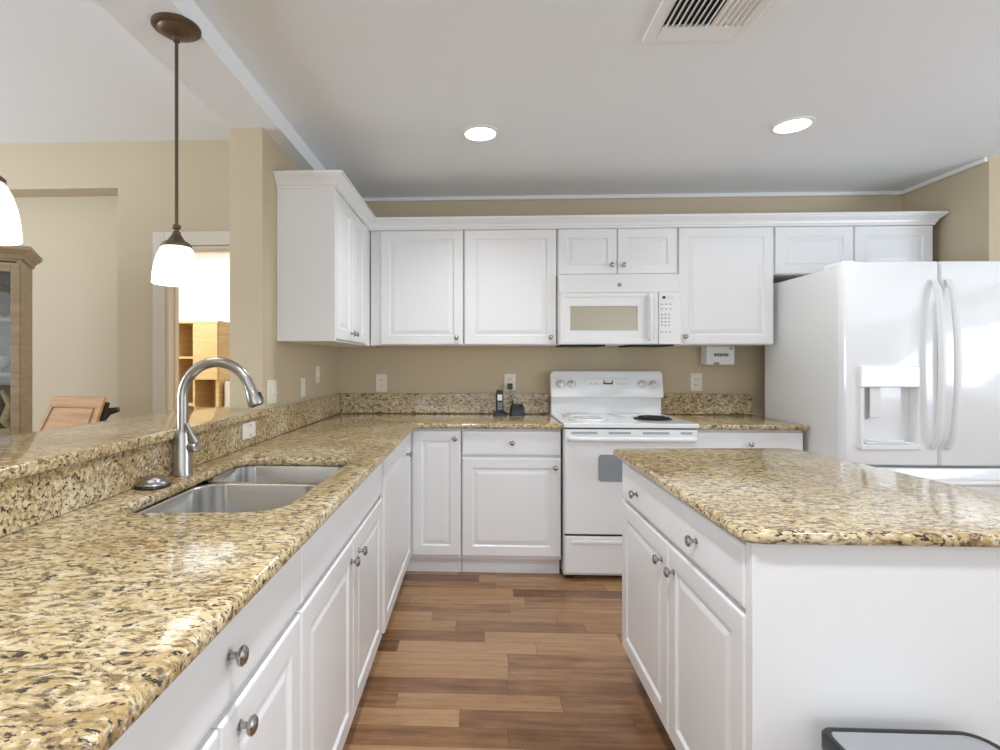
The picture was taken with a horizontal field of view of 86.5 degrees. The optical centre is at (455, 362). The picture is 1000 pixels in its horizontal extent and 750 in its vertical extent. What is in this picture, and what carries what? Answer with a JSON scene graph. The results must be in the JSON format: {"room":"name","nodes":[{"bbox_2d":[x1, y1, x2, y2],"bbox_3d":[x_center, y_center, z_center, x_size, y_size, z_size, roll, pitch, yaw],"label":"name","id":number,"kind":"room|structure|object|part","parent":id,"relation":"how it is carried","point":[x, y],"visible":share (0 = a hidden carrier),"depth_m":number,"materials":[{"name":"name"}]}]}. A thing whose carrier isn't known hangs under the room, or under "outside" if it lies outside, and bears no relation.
{"room":"kitchen","nodes":[
{"label":"kitchen","id":0,"kind":"room"},
{"bbox_2d":[0,140,229,431],"bbox_3d":[-3.180,-0.095,3.668,4.345,2.740,0.230,0,0,2],"label":"wall","id":1,"kind":"structure","parent":0,"point":[92,211],"depth_m":3.54,"materials":[{"name":"beige paint"}]},
{"bbox_2d":[153,231,229,412],"bbox_3d":[-1.504,0.207,3.536,0.975,2.135,0.138,0,0,2],"label":"door frame","id":2,"kind":"structure","parent":1,"relation":"in","point":[165,298],"depth_m":3.49,"materials":[{"name":"beige paint"}]},
{"bbox_2d":[0,0,229,143],"bbox_3d":[-3.378,-1.525,0.059,4.445,0.120,7.040,0,0,2],"label":"ceiling","id":3,"kind":"structure","parent":0,"point":[70,72],"depth_m":2.79,"materials":[{"name":"white paint"}]},
{"bbox_2d":[194,252,229,253],"bbox_3d":[-2.539,-0.075,5.189,4.700,2.700,2.840,0,0,2],"label":"wall","id":4,"kind":"structure","parent":0,"point":[194,252],"depth_m":6.54,"materials":[{"name":"beige paint"}]},
{"bbox_2d":[195,253,229,258],"bbox_3d":[-3.133,-0.485,6.574,2.400,1.720,0.060,0,0,2],"label":"window","id":5,"kind":"structure","parent":4,"relation":"in","point":[218,255],"depth_m":6.54,"materials":[{"name":"white glass"}]},
{"bbox_2d":[225,381,229,406],"bbox_3d":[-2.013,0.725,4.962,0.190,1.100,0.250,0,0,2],"label":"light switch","id":6,"kind":"object","parent":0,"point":[227,384],"visible":0.09,"depth_m":4.84,"materials":[{"name":"white"}]},
{"bbox_2d":[230,127,337,408],"bbox_3d":[-0.949,0.090,3.147,0.155,2.370,1.350,0,0,2],"label":"wall","id":7,"kind":"structure","parent":0,"point":[254,154],"depth_m":2.48,"materials":[{"name":"beige paint"}]},
{"bbox_2d":[0,393,340,536],"bbox_3d":[-0.918,0.290,1.759,0.020,0.140,4.120,0,0,2],"label":"backsplash","id":8,"kind":"structure","parent":7,"relation":"attached to","point":[25,502],"depth_m":1.44,"materials":[{"name":"stone"}]},
{"bbox_2d":[242,421,255,439],"bbox_3d":[-0.882,0.290,2.271,0.009,0.070,0.125,0,0,2],"label":"wall outlet","id":9,"kind":"object","parent":8,"relation":"attached to","point":[248,429],"visible":1,"depth_m":2.26,"materials":[{"name":"white plastic"}]},
{"bbox_2d":[95,0,348,205],"bbox_3d":[-1.035,-1.330,0.133,0.230,0.470,7.380,0,0,2],"label":"ceiling beam","id":10,"kind":"structure","parent":7,"relation":"attached to","point":[208,67],"depth_m":2.02,"materials":[{"name":"white paint"}]},
{"bbox_2d":[0,175,22,245],"bbox_3d":[-0.984,-0.675,1.091,0.148,0.838,0.148,0,0,2],"label":"pendant light","id":11,"kind":"object","parent":10,"relation":"hanging from","point":[10,225],"visible":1,"depth_m":1.10,"materials":[{"name":"white glass"}]},
{"bbox_2d":[150,12,201,286],"bbox_3d":[-0.910,-0.675,1.729,0.148,0.838,0.148,0,0,2],"label":"pendant light","id":12,"kind":"object","parent":10,"relation":"hanging from","point":[175,264],"visible":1,"depth_m":1.70,"materials":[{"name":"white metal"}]},
{"bbox_3d":[-0.910,-0.319,1.729,0.145,0.125,0.145,0,0,2],"label":"lamp shade","id":13,"kind":"part","parent":12,"relation":"part of","materials":[{"name":"white glass"}]},
{"bbox_3d":[-0.910,-0.740,1.729,0.011,0.620,0.011,0,0,2],"label":"rod","id":14,"kind":"part","parent":12,"relation":"part of","materials":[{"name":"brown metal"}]},
{"bbox_2d":[267,380,276,404],"bbox_3d":[-0.886,0.143,2.574,0.017,0.115,0.115,0,0,2],"label":"light switch","id":15,"kind":"object","parent":7,"relation":"attached to","point":[271,384],"visible":1,"depth_m":2.56,"materials":[{"name":"beige plastic"}]},
{"bbox_2d":[301,378,305,396],"bbox_3d":[-0.867,0.143,3.035,0.017,0.110,0.075,0,0,2],"label":"light switch","id":16,"kind":"object","parent":7,"relation":"attached to","point":[303,386],"visible":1,"depth_m":3.03,"materials":[{"name":"beige plastic"}]},
{"bbox_2d":[316,366,319,382],"bbox_3d":[-0.856,0.075,3.313,0.017,0.105,0.075,0,0,2],"label":"light switch","id":17,"kind":"object","parent":7,"relation":"attached to","point":[317,367],"visible":1,"depth_m":3.30,"materials":[{"name":"beige plastic"}]},
{"bbox_2d":[277,188,375,347],"bbox_3d":[-0.705,-0.492,3.224,0.324,0.770,1.174,0,0,2],"label":"upper cabinet","id":18,"kind":"object","parent":7,"relation":"attached to","point":[324,249],"visible":0.99,"depth_m":2.64,"materials":[{"name":"white paint"}]},
{"bbox_3d":[-0.600,-0.490,2.830,0.020,0.747,0.337,0,0,2],"label":"door","id":19,"kind":"part","parent":18,"relation":"part of","materials":[{"name":"white paint"}]},
{"bbox_3d":[-0.585,-0.490,3.173,0.020,0.747,0.338,0,0,2],"label":"door","id":20,"kind":"part","parent":18,"relation":"part of","materials":[{"name":"white paint"}]},
{"bbox_2d":[273,170,948,230],"bbox_3d":[1.090,-0.902,3.111,4.011,0.073,0.900,0,0,-3],"label":"crown molding","id":21,"kind":"structure","parent":18,"relation":"attached to","point":[289,179],"depth_m":3.36,"materials":[{"name":"white paint"}]},
{"bbox_2d":[342,564,675,749],"bbox_3d":[-0.388,1.325,1.517,10.300,0.100,10.200,0,0,2],"label":"floor","id":22,"kind":"structure","parent":0,"point":[462,660],"depth_m":2.18,"materials":[{"name":"brown wood"}]},
{"bbox_2d":[0,245,42,436],"bbox_3d":[-2.827,0.323,2.814,0.960,1.905,0.410,0,0,-31],"label":"china hutch","id":23,"kind":"object","parent":22,"relation":"on","point":[17,263],"visible":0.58,"depth_m":2.94,"materials":[{"name":"brown wood"}]},
{"bbox_2d":[0,398,2,427],"bbox_3d":[-2.661,0.294,2.965,0.180,0.198,0.160,0,0,-31],"label":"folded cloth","id":24,"kind":"object","parent":23,"relation":"in","point":[1,401],"visible":0.75,"depth_m":3.03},
{"bbox_2d":[0,282,10,317],"bbox_3d":[-2.694,-0.356,3.050,0.330,0.218,0.020,0,0,-31],"label":"serving tray","id":25,"kind":"object","parent":23,"relation":"on","point":[5,288],"visible":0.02,"depth_m":3.08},
{"bbox_2d":[0,389,10,427],"bbox_3d":[-2.494,0.269,2.948,0.074,0.239,0.044,0,0,-31],"label":"wooden figurine","id":26,"kind":"object","parent":23,"relation":"in","point":[4,419],"visible":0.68,"depth_m":2.93,"materials":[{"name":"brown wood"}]},
{"bbox_2d":[0,356,10,370],"bbox_3d":[-2.603,0.009,2.965,0.200,0.090,0.200,0,0,2],"label":"serving bowl","id":27,"kind":"object","parent":23,"relation":"on","point":[5,361],"visible":0.86,"depth_m":2.96,"materials":[{"name":"white ceramic"}]},
{"bbox_2d":[0,317,10,324],"bbox_3d":[-2.843,-0.235,2.842,0.818,0.020,0.314,0,0,-31],"label":"shelf","id":28,"kind":"object","parent":23,"relation":"attached to","point":[3,321],"depth_m":2.91,"materials":[{"name":"clear glass"}]},
{"bbox_2d":[0,372,10,375],"bbox_3d":[-2.843,0.065,2.842,0.818,0.020,0.314,0,0,-31],"label":"shelf","id":29,"kind":"object","parent":23,"relation":"attached to","point":[1,373],"depth_m":2.89,"materials":[{"name":"clear glass"}]},
{"bbox_3d":[-2.558,-0.068,2.781,0.424,0.945,0.019,0,0,-31],"label":"door","id":30,"kind":"part","parent":23,"relation":"part of","materials":[{"name":"brown wood"}]},
{"bbox_3d":[-2.827,-0.598,2.814,0.960,0.065,0.410,0,0,-31],"label":"cornice","id":31,"kind":"part","parent":23,"relation":"part of","materials":[{"name":"brown wood"}]},
{"bbox_2d":[37,396,119,430],"bbox_3d":[-2.021,0.728,2.966,0.399,1.094,0.439,0,0,2],"label":"wooden chair","id":32,"kind":"object","parent":22,"relation":"on","point":[62,411],"visible":0.21,"depth_m":2.81,"materials":[{"name":"brown wood"}]},
{"bbox_2d":[109,549,299,749],"bbox_3d":[-0.650,0.834,0.832,0.631,0.882,0.757,0,0,2],"label":"base cabinet","id":33,"kind":"object","parent":22,"relation":"on","point":[242,691],"visible":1,"depth_m":0.90,"materials":[{"name":"white paint"}]},
{"bbox_3d":[-0.382,0.859,0.632,0.020,0.583,0.374,0,0,2],"label":"door","id":34,"kind":"part","parent":33,"relation":"part of","materials":[{"name":"white paint"}]},
{"bbox_3d":[-0.348,0.470,0.850,0.030,0.032,0.032,0,0,2],"label":"knob","id":35,"kind":"part","parent":33,"relation":"part of","materials":[{"name":"grey metal"}]},
{"bbox_3d":[-0.347,0.607,0.887,0.030,0.032,0.032,0,0,2],"label":"knob","id":36,"kind":"part","parent":33,"relation":"part of","materials":[{"name":"grey metal"}]},
{"bbox_3d":[-0.367,0.859,1.010,0.020,0.583,0.373,0,0,2],"label":"door","id":37,"kind":"part","parent":33,"relation":"part of","materials":[{"name":"white paint"}]},
{"bbox_2d":[179,320,229,407],"bbox_3d":[-2.351,0.448,4.965,0.435,1.655,0.370,0,0,2],"label":"shelving unit","id":38,"kind":"object","parent":22,"relation":"on","point":[199,340],"visible":0.44,"depth_m":4.84,"materials":[{"name":"brown wood"}]},
{"bbox_3d":[-2.461,-0.045,4.974,0.173,0.020,0.339,0,0,2],"label":"shelf","id":39,"kind":"part","parent":38,"relation":"part of","materials":[{"name":"brown wood"}]},
{"bbox_3d":[-2.255,-0.098,4.786,0.220,0.506,0.019,0,0,2],"label":"door","id":40,"kind":"part","parent":38,"relation":"part of","materials":[{"name":"brown wood"}]},
{"bbox_2d":[193,463,381,749],"bbox_3d":[-0.613,0.834,1.723,0.631,0.882,1.019,0,0,2],"label":"base cabinet","id":41,"kind":"object","parent":22,"relation":"on","point":[339,610],"visible":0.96,"depth_m":1.54,"materials":[{"name":"white paint"}]},
{"bbox_3d":[-0.349,0.859,1.455,0.020,0.583,0.501,0,0,2],"label":"door","id":42,"kind":"part","parent":41,"relation":"part of","materials":[{"name":"white paint"}]},
{"bbox_3d":[-0.315,0.627,1.669,0.030,0.032,0.032,0,0,2],"label":"knob","id":43,"kind":"part","parent":41,"relation":"part of","materials":[{"name":"grey metal"}]},
{"bbox_3d":[-0.310,0.632,1.779,0.030,0.032,0.032,0,0,2],"label":"knob","id":44,"kind":"part","parent":41,"relation":"part of","materials":[{"name":"grey metal"}]},
{"bbox_3d":[-0.328,0.859,1.965,0.020,0.583,0.509,0,0,2],"label":"door","id":45,"kind":"part","parent":41,"relation":"part of","materials":[{"name":"white paint"}]},
{"bbox_2d":[379,428,461,632],"bbox_3d":[-0.424,0.834,3.014,0.904,0.882,1.569,0,0,2],"label":"base cabinet","id":46,"kind":"object","parent":22,"relation":"on","point":[421,496],"visible":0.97,"depth_m":3.16,"materials":[{"name":"white paint"}]},
{"bbox_2d":[0,413,561,749],"bbox_3d":[-0.179,0.377,1.728,1.498,0.031,4.119,0,0,2],"label":"countertop","id":47,"kind":"structure","parent":46,"relation":"on","point":[104,604],"depth_m":0.89,"materials":[{"name":"stone"}]},
{"bbox_2d":[134,475,171,490],"bbox_3d":[-0.878,0.345,1.537,0.096,0.030,0.096,0,0,2],"label":"stopper","id":48,"kind":"object","parent":47,"relation":"on","point":[151,482],"visible":1,"depth_m":1.51,"materials":[{"name":"silver metal"}]},
{"bbox_2d":[172,357,263,476],"bbox_3d":[-0.761,0.171,1.705,0.290,0.378,0.060,0,0,-2],"label":"faucet","id":49,"kind":"object","parent":47,"relation":"on","point":[183,445],"visible":1,"depth_m":1.69,"materials":[{"name":"silver metal"}]},
{"bbox_3d":[-0.840,0.239,1.699,0.039,0.096,0.038,0,0,2],"label":"handle","id":50,"kind":"part","parent":49,"relation":"part of","materials":[{"name":"silver metal"}]},
{"bbox_2d":[134,465,343,512],"bbox_3d":[-0.614,0.488,1.651,0.474,0.190,0.770,0,0,2],"label":"sink","id":51,"kind":"object","parent":47,"relation":"in","point":[247,488],"visible":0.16,"depth_m":1.71,"materials":[{"name":"silver metal"}]},
{"bbox_3d":[-0.621,0.488,1.498,0.443,0.190,0.463,0,0,2],"label":"bowl","id":52,"kind":"part","parent":51,"relation":"part of","materials":[{"name":"silver metal"}]},
{"bbox_3d":[-0.604,0.478,1.883,0.474,0.170,0.306,0,0,2],"label":"bowl","id":53,"kind":"part","parent":51,"relation":"part of","materials":[{"name":"silver metal"}]},
{"bbox_2d":[493,390,506,414],"bbox_3d":[0.305,0.275,3.651,0.090,0.170,0.080,0,0,2],"label":"cordless phone","id":54,"kind":"object","parent":47,"relation":"on","point":[499,393],"visible":1,"depth_m":3.64,"materials":[{"name":"black plastic"}]},
{"bbox_2d":[510,400,524,415],"bbox_3d":[0.425,0.312,3.651,0.100,0.098,0.090,0,0,2],"label":"charger","id":55,"kind":"object","parent":47,"relation":"on","point":[515,409],"visible":1,"depth_m":3.61,"materials":[{"name":"black plastic"}]},
{"bbox_3d":[-0.292,0.778,2.694,0.020,0.743,0.890,0,0,2],"label":"door","id":56,"kind":"part","parent":46,"relation":"part of","materials":[{"name":"white paint"}]},
{"bbox_3d":[-0.115,0.778,3.167,0.288,0.743,0.020,0,0,2],"label":"door","id":57,"kind":"part","parent":46,"relation":"part of","materials":[{"name":"white paint"}]},
{"bbox_2d":[462,429,560,573],"bbox_3d":[0.343,0.834,3.438,0.587,0.882,0.659,0,0,2],"label":"base cabinet","id":58,"kind":"object","parent":22,"relation":"on","point":[511,478],"visible":0.99,"depth_m":3.14,"materials":[{"name":"white paint"}]},
{"bbox_3d":[0.331,0.479,3.149,0.580,0.144,0.020,0,0,2],"label":"drawer","id":59,"kind":"part","parent":58,"relation":"part of","materials":[{"name":"white paint"}]},
{"bbox_3d":[0.331,0.859,3.149,0.580,0.583,0.020,0,0,2],"label":"door","id":60,"kind":"part","parent":58,"relation":"part of","materials":[{"name":"white paint"}]},
{"bbox_2d":[549,371,698,577],"bbox_3d":[1.027,0.667,3.360,0.772,1.216,0.712,0,0,2],"label":"electric range","id":61,"kind":"object","parent":22,"relation":"on","point":[592,498],"depth_m":3.07,"materials":[{"name":"white metal"}]},
{"bbox_3d":[0.722,0.150,3.634,0.052,0.052,0.033,0,0,2],"label":"knob","id":62,"kind":"part","parent":61,"relation":"part of","materials":[{"name":"white plastic"}]},
{"bbox_3d":[0.797,0.150,3.631,0.052,0.052,0.033,0,0,2],"label":"knob","id":63,"kind":"part","parent":61,"relation":"part of","materials":[{"name":"white plastic"}]},
{"bbox_3d":[0.805,0.345,3.520,0.196,0.015,0.196,0,0,2],"label":"burner cover","id":64,"kind":"part","parent":61,"relation":"part of","materials":[{"name":"white metal"}]},
{"bbox_3d":[0.815,0.345,3.269,0.230,0.015,0.230,0,0,2],"label":"burner cover","id":65,"kind":"part","parent":61,"relation":"part of","materials":[{"name":"white metal"}]},
{"bbox_3d":[1.015,1.117,3.076,0.758,0.216,0.031,0,0,2],"label":"storage drawer","id":66,"kind":"part","parent":61,"relation":"part of","materials":[{"name":"white metal"}]},
{"bbox_3d":[1.038,0.150,3.639,0.285,0.080,0.003,0,0,2],"label":"clock panel","id":67,"kind":"part","parent":61,"relation":"part of","materials":[{"name":"white plastic"}]},
{"bbox_2d":[550,413,698,427],"bbox_3d":[1.026,0.358,3.359,0.772,0.042,0.604,0,0,2],"label":"cooktop","id":68,"kind":"object","parent":61,"relation":"in","point":[646,420],"depth_m":3.12,"materials":[{"name":"white"}]},
{"bbox_3d":[1.146,0.345,3.528,0.184,0.015,0.184,0,0,2],"label":"burner cover","id":69,"kind":"part","parent":61,"relation":"part of","materials":[{"name":"white metal"}]},
{"bbox_3d":[1.015,0.692,3.076,0.758,0.610,0.031,0,0,2],"label":"oven door","id":70,"kind":"part","parent":61,"relation":"part of","materials":[{"name":"white metal"}]},
{"bbox_3d":[1.013,0.440,3.033,0.735,0.030,0.058,0,0,2],"label":"handle","id":71,"kind":"part","parent":61,"relation":"part of","materials":[{"name":"white metal"}]},
{"bbox_3d":[1.274,0.150,3.611,0.052,0.052,0.033,0,0,2],"label":"knob","id":72,"kind":"part","parent":61,"relation":"part of","materials":[{"name":"white plastic"}]},
{"bbox_3d":[1.354,0.150,3.608,0.052,0.052,0.033,0,0,2],"label":"knob","id":73,"kind":"part","parent":61,"relation":"part of","materials":[{"name":"white plastic"}]},
{"bbox_2d":[696,429,802,450],"bbox_3d":[1.723,0.834,3.382,0.610,0.882,0.659,0,0,2],"label":"base cabinet","id":74,"kind":"object","parent":22,"relation":"on","point":[791,439],"visible":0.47,"depth_m":3.08,"materials":[{"name":"white paint"}]},
{"bbox_2d":[664,414,807,429],"bbox_3d":[1.735,0.377,3.385,0.635,0.031,0.651,0,0,2],"label":"countertop","id":75,"kind":"structure","parent":74,"relation":"on","point":[705,421],"depth_m":3.19,"materials":[{"name":"stone"}]},
{"bbox_2d":[622,462,999,749],"bbox_3d":[1.012,0.834,1.657,0.757,0.882,1.034,0,0,2],"label":"kitchen island","id":76,"kind":"object","parent":22,"relation":"on","point":[733,643],"visible":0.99,"depth_m":1.15,"materials":[{"name":"white paint"}]},
{"bbox_3d":[0.661,0.491,1.975,0.030,0.032,0.032,0,0,2],"label":"knob","id":77,"kind":"part","parent":76,"relation":"part of","materials":[{"name":"grey metal"}]},
{"bbox_3d":[0.684,0.866,1.921,0.020,0.598,0.525,0,0,2],"label":"door","id":78,"kind":"part","parent":76,"relation":"part of","materials":[{"name":"white paint"}]},
{"bbox_3d":[0.650,0.635,1.710,0.030,0.032,0.032,0,0,2],"label":"knob","id":79,"kind":"part","parent":76,"relation":"part of","materials":[{"name":"grey metal"}]},
{"bbox_3d":[0.646,0.635,1.605,0.030,0.032,0.032,0,0,2],"label":"knob","id":80,"kind":"part","parent":76,"relation":"part of","materials":[{"name":"grey metal"}]},
{"bbox_3d":[0.675,0.479,1.684,0.020,0.144,1.000,0,0,2],"label":"drawer","id":81,"kind":"part","parent":76,"relation":"part of","materials":[{"name":"white paint"}]},
{"bbox_3d":[0.639,0.485,1.440,0.030,0.032,0.032,0,0,2],"label":"knob","id":82,"kind":"part","parent":76,"relation":"part of","materials":[{"name":"grey metal"}]},
{"bbox_3d":[0.664,0.866,1.419,0.020,0.598,0.470,0,0,2],"label":"door","id":83,"kind":"part","parent":76,"relation":"part of","materials":[{"name":"white paint"}]},
{"bbox_2d":[613,448,999,547],"bbox_3d":[1.088,0.377,1.687,0.902,0.031,1.143,0,0,2],"label":"island countertop","id":84,"kind":"structure","parent":76,"relation":"on","point":[779,496],"depth_m":1.40,"materials":[{"name":"stone"}]},
{"bbox_3d":[1.008,0.834,1.145,0.723,0.882,0.011,0,0,2],"label":"panel","id":85,"kind":"part","parent":76,"relation":"part of","materials":[{"name":"white paint"}]},
{"bbox_2d":[765,261,999,494],"bbox_3d":[2.522,0.369,3.093,0.950,1.812,0.872,0,0,2],"label":"refrigerator","id":86,"kind":"object","parent":22,"relation":"on","point":[893,366],"visible":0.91,"depth_m":2.75,"materials":[{"name":"white metal"}]},
{"bbox_3d":[2.266,0.005,2.780,0.464,1.056,0.070,0,0,2],"label":"door","id":87,"kind":"part","parent":86,"relation":"part of","materials":[{"name":"white metal"}]},
{"bbox_3d":[2.251,0.290,2.747,0.305,0.322,0.028,0,0,2],"label":"dispenser frame","id":88,"kind":"part","parent":86,"relation":"part of","materials":[{"name":"white plastic"}]},
{"bbox_3d":[2.251,0.073,2.750,0.301,0.111,0.022,0,0,2],"label":"control panel","id":89,"kind":"part","parent":86,"relation":"part of","materials":[{"name":"white plastic"}]},
{"bbox_3d":[2.509,0.881,2.769,0.950,0.668,0.070,0,0,2],"label":"freezer drawer","id":90,"kind":"part","parent":86,"relation":"part of","materials":[{"name":"white metal"}]},
{"bbox_3d":[2.461,0.009,2.700,0.029,0.878,0.077,0,0,8],"label":"handle","id":91,"kind":"part","parent":86,"relation":"part of","materials":[{"name":"white plastic"}]},
{"bbox_3d":[2.533,0.009,2.698,0.029,0.878,0.077,0,0,-4],"label":"handle","id":92,"kind":"part","parent":86,"relation":"part of","materials":[{"name":"white plastic"}]},
{"bbox_3d":[2.506,0.610,2.702,0.860,0.029,0.089,0,0,2],"label":"handle","id":93,"kind":"part","parent":86,"relation":"part of","materials":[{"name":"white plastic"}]},
{"bbox_3d":[2.743,0.005,2.760,0.480,1.056,0.070,0,0,2],"label":"door","id":94,"kind":"part","parent":86,"relation":"part of","materials":[{"name":"white metal"}]},
{"bbox_2d":[821,727,999,749],"bbox_3d":[0.912,1.018,0.878,0.329,0.515,0.450,0,0,2],"label":"trash can","id":95,"kind":"object","parent":22,"relation":"on","point":[832,738],"visible":1,"depth_m":1.07,"materials":[{"name":"grey"}]},
{"bbox_2d":[193,0,999,197],"bbox_3d":[1.892,-1.240,0.062,5.625,0.120,7.480,0,0,2],"label":"ceiling","id":96,"kind":"structure","parent":0,"point":[901,95],"depth_m":2.30,"materials":[{"name":"white paint"}]},
{"bbox_2d":[461,125,498,141],"bbox_3d":[0.128,-1.174,2.727,0.196,0.010,0.196,0,0,2],"label":"recessed light","id":97,"kind":"object","parent":96,"relation":"in","point":[475,133],"visible":1,"depth_m":2.71,"materials":[{"name":"white glass"}]},
{"bbox_2d":[642,0,772,42],"bbox_3d":[0.849,-1.170,1.724,0.355,0.018,0.415,0,0,2],"label":"ceiling vent","id":98,"kind":"object","parent":96,"relation":"in","point":[674,20],"visible":1,"depth_m":1.81,"materials":[{"name":"white metal"}]},
{"bbox_2d":[770,116,815,133],"bbox_3d":[1.674,-1.174,2.634,0.196,0.010,0.196,0,0,2],"label":"recessed light","id":99,"kind":"object","parent":96,"relation":"in","point":[794,124],"visible":1,"depth_m":2.62,"materials":[{"name":"white glass"}]},
{"bbox_2d":[338,195,901,416],"bbox_3d":[1.129,0.048,3.797,4.255,2.455,0.120,0,0,2],"label":"wall","id":100,"kind":"structure","parent":0,"point":[464,369],"depth_m":3.75,"materials":[{"name":"beige paint"}]},
{"bbox_2d":[376,374,386,391],"bbox_3d":[-0.532,0.147,3.800,0.080,0.128,0.009,0,0,2],"label":"wall outlet","id":101,"kind":"object","parent":100,"relation":"attached to","point":[381,379],"visible":1,"depth_m":3.80,"materials":[{"name":"beige plastic"}]},
{"bbox_2d":[371,230,463,346],"bbox_3d":[-0.249,-0.495,3.615,0.613,0.764,0.354,0,0,2],"label":"upper cabinet","id":102,"kind":"object","parent":100,"relation":"attached to","point":[417,276],"visible":0.97,"depth_m":3.47,"materials":[{"name":"white paint"}]},
{"bbox_2d":[341,393,547,413],"bbox_3d":[-0.085,0.290,3.776,1.479,0.140,0.020,0,0,2],"label":"backsplash","id":103,"kind":"structure","parent":100,"relation":"attached to","point":[350,402],"depth_m":3.77,"materials":[{"name":"stone"}]},
{"bbox_2d":[464,229,555,346],"bbox_3d":[0.361,-0.495,3.590,0.603,0.764,0.354,0,0,2],"label":"upper cabinet","id":104,"kind":"object","parent":100,"relation":"attached to","point":[510,274],"visible":1,"depth_m":3.45,"materials":[{"name":"white paint"}]},
{"bbox_2d":[504,374,515,390],"bbox_3d":[0.387,0.142,3.762,0.080,0.122,0.009,0,0,2],"label":"wall outlet","id":105,"kind":"object","parent":100,"relation":"attached to","point":[508,378],"visible":0.99,"depth_m":3.76,"materials":[{"name":"beige plastic"}]},
{"bbox_2d":[508,383,512,399],"bbox_3d":[0.394,0.249,3.729,0.052,0.203,0.056,0,0,2],"label":"plug","id":106,"kind":"object","parent":105,"relation":"attached to","point":[510,385],"visible":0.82,"depth_m":3.72,"materials":[{"name":"black plastic"}]},
{"bbox_2d":[556,228,676,276],"bbox_3d":[1.048,-0.722,3.562,0.767,0.310,0.354,0,0,2],"label":"upper cabinet","id":107,"kind":"object","parent":100,"relation":"attached to","point":[581,250],"visible":0.96,"depth_m":3.42,"materials":[{"name":"white paint"}]},
{"bbox_3d":[0.853,-0.718,3.433,0.375,0.293,0.020,0,0,2],"label":"door","id":108,"kind":"part","parent":107,"relation":"part of","materials":[{"name":"white paint"}]},
{"bbox_2d":[555,274,679,346],"bbox_3d":[1.045,-0.334,3.524,0.762,0.458,0.428,0,0,2],"label":"microwave","id":109,"kind":"object","parent":107,"relation":"attached to","point":[593,310],"visible":0.98,"depth_m":3.36,"materials":[{"name":"white plastic"}]},
{"bbox_3d":[0.971,-0.279,3.369,0.619,0.328,0.027,0,0,2],"label":"door","id":110,"kind":"part","parent":109,"relation":"part of","materials":[{"name":"white plastic"}]},
{"bbox_3d":[1.224,-0.287,3.328,0.032,0.302,0.050,0,0,2],"label":"handle","id":111,"kind":"part","parent":109,"relation":"part of","materials":[{"name":"white plastic"}]},
{"bbox_3d":[1.351,-0.279,3.355,0.135,0.328,0.023,0,0,2],"label":"control panel","id":112,"kind":"part","parent":109,"relation":"part of","materials":[{"name":"white plastic"}]},
{"bbox_3d":[1.234,-0.718,3.417,0.376,0.293,0.020,0,0,2],"label":"door","id":113,"kind":"part","parent":107,"relation":"part of","materials":[{"name":"white paint"}]},
{"bbox_2d":[363,157,987,201],"bbox_3d":[1.146,-1.166,3.426,3.850,0.028,0.620,0,0,2],"label":"trim","id":114,"kind":"structure","parent":100,"relation":"attached to","point":[985,159],"depth_m":3.69,"materials":[{"name":"white paint"}]},
{"bbox_2d":[690,373,701,390],"bbox_3d":[1.685,0.137,3.709,0.080,0.124,0.009,0,0,2],"label":"wall outlet","id":115,"kind":"object","parent":100,"relation":"attached to","point":[695,379],"visible":1,"depth_m":3.71,"materials":[{"name":"beige plastic"}]},
{"bbox_2d":[661,393,752,413],"bbox_3d":[1.751,0.289,3.701,0.625,0.144,0.020,0,0,2],"label":"backsplash","id":116,"kind":"structure","parent":100,"relation":"attached to","point":[671,403],"depth_m":3.69,"materials":[{"name":"stone"}]},
{"bbox_2d":[674,227,772,345],"bbox_3d":[1.735,-0.495,3.534,0.601,0.764,0.354,0,0,2],"label":"upper cabinet","id":117,"kind":"object","parent":100,"relation":"attached to","point":[726,273],"visible":0.97,"depth_m":3.39,"materials":[{"name":"white paint"}]},
{"bbox_2d":[698,346,733,374],"bbox_3d":[1.790,-0.006,3.640,0.202,0.212,0.127,0,0,2],"label":"radio","id":118,"kind":"object","parent":117,"relation":"attached to","point":[710,355],"visible":1,"depth_m":3.59,"materials":[{"name":"white plastic"}]},
{"bbox_2d":[773,225,932,281],"bbox_3d":[2.527,-0.719,3.501,0.978,0.316,0.354,0,0,2],"label":"upper cabinet","id":119,"kind":"object","parent":100,"relation":"attached to","point":[798,251],"visible":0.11,"depth_m":3.36,"materials":[{"name":"white paint"}]},
{"bbox_3d":[2.280,-0.715,3.374,0.483,0.299,0.020,0,0,2],"label":"door","id":120,"kind":"part","parent":119,"relation":"part of","materials":[{"name":"white paint"}]},
{"bbox_3d":[2.767,-0.715,3.354,0.477,0.299,0.020,0,0,2],"label":"door","id":121,"kind":"part","parent":119,"relation":"part of","materials":[{"name":"white paint"}]},
{"bbox_2d":[902,156,999,261],"bbox_3d":[3.904,0.048,3.313,1.670,2.455,0.620,0,0,2],"label":"wall","id":122,"kind":"structure","parent":0,"point":[970,231],"depth_m":3.18,"materials":[{"name":"beige paint"}]},
{"bbox_3d":[-1.040,0.762,0.957,0.154,1.026,3.028,0,0,2],"label":"wall","id":123,"kind":"structure","parent":0,"visible":0},
{"bbox_2d":[0,407,269,482],"bbox_3d":[-1.128,0.230,1.007,0.413,0.032,3.120,0,0,2],"label":"bar ledge","id":124,"kind":"object","parent":123,"relation":"on","point":[32,453],"visible":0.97,"depth_m":1.51,"materials":[{"name":"stone"}]}
]}

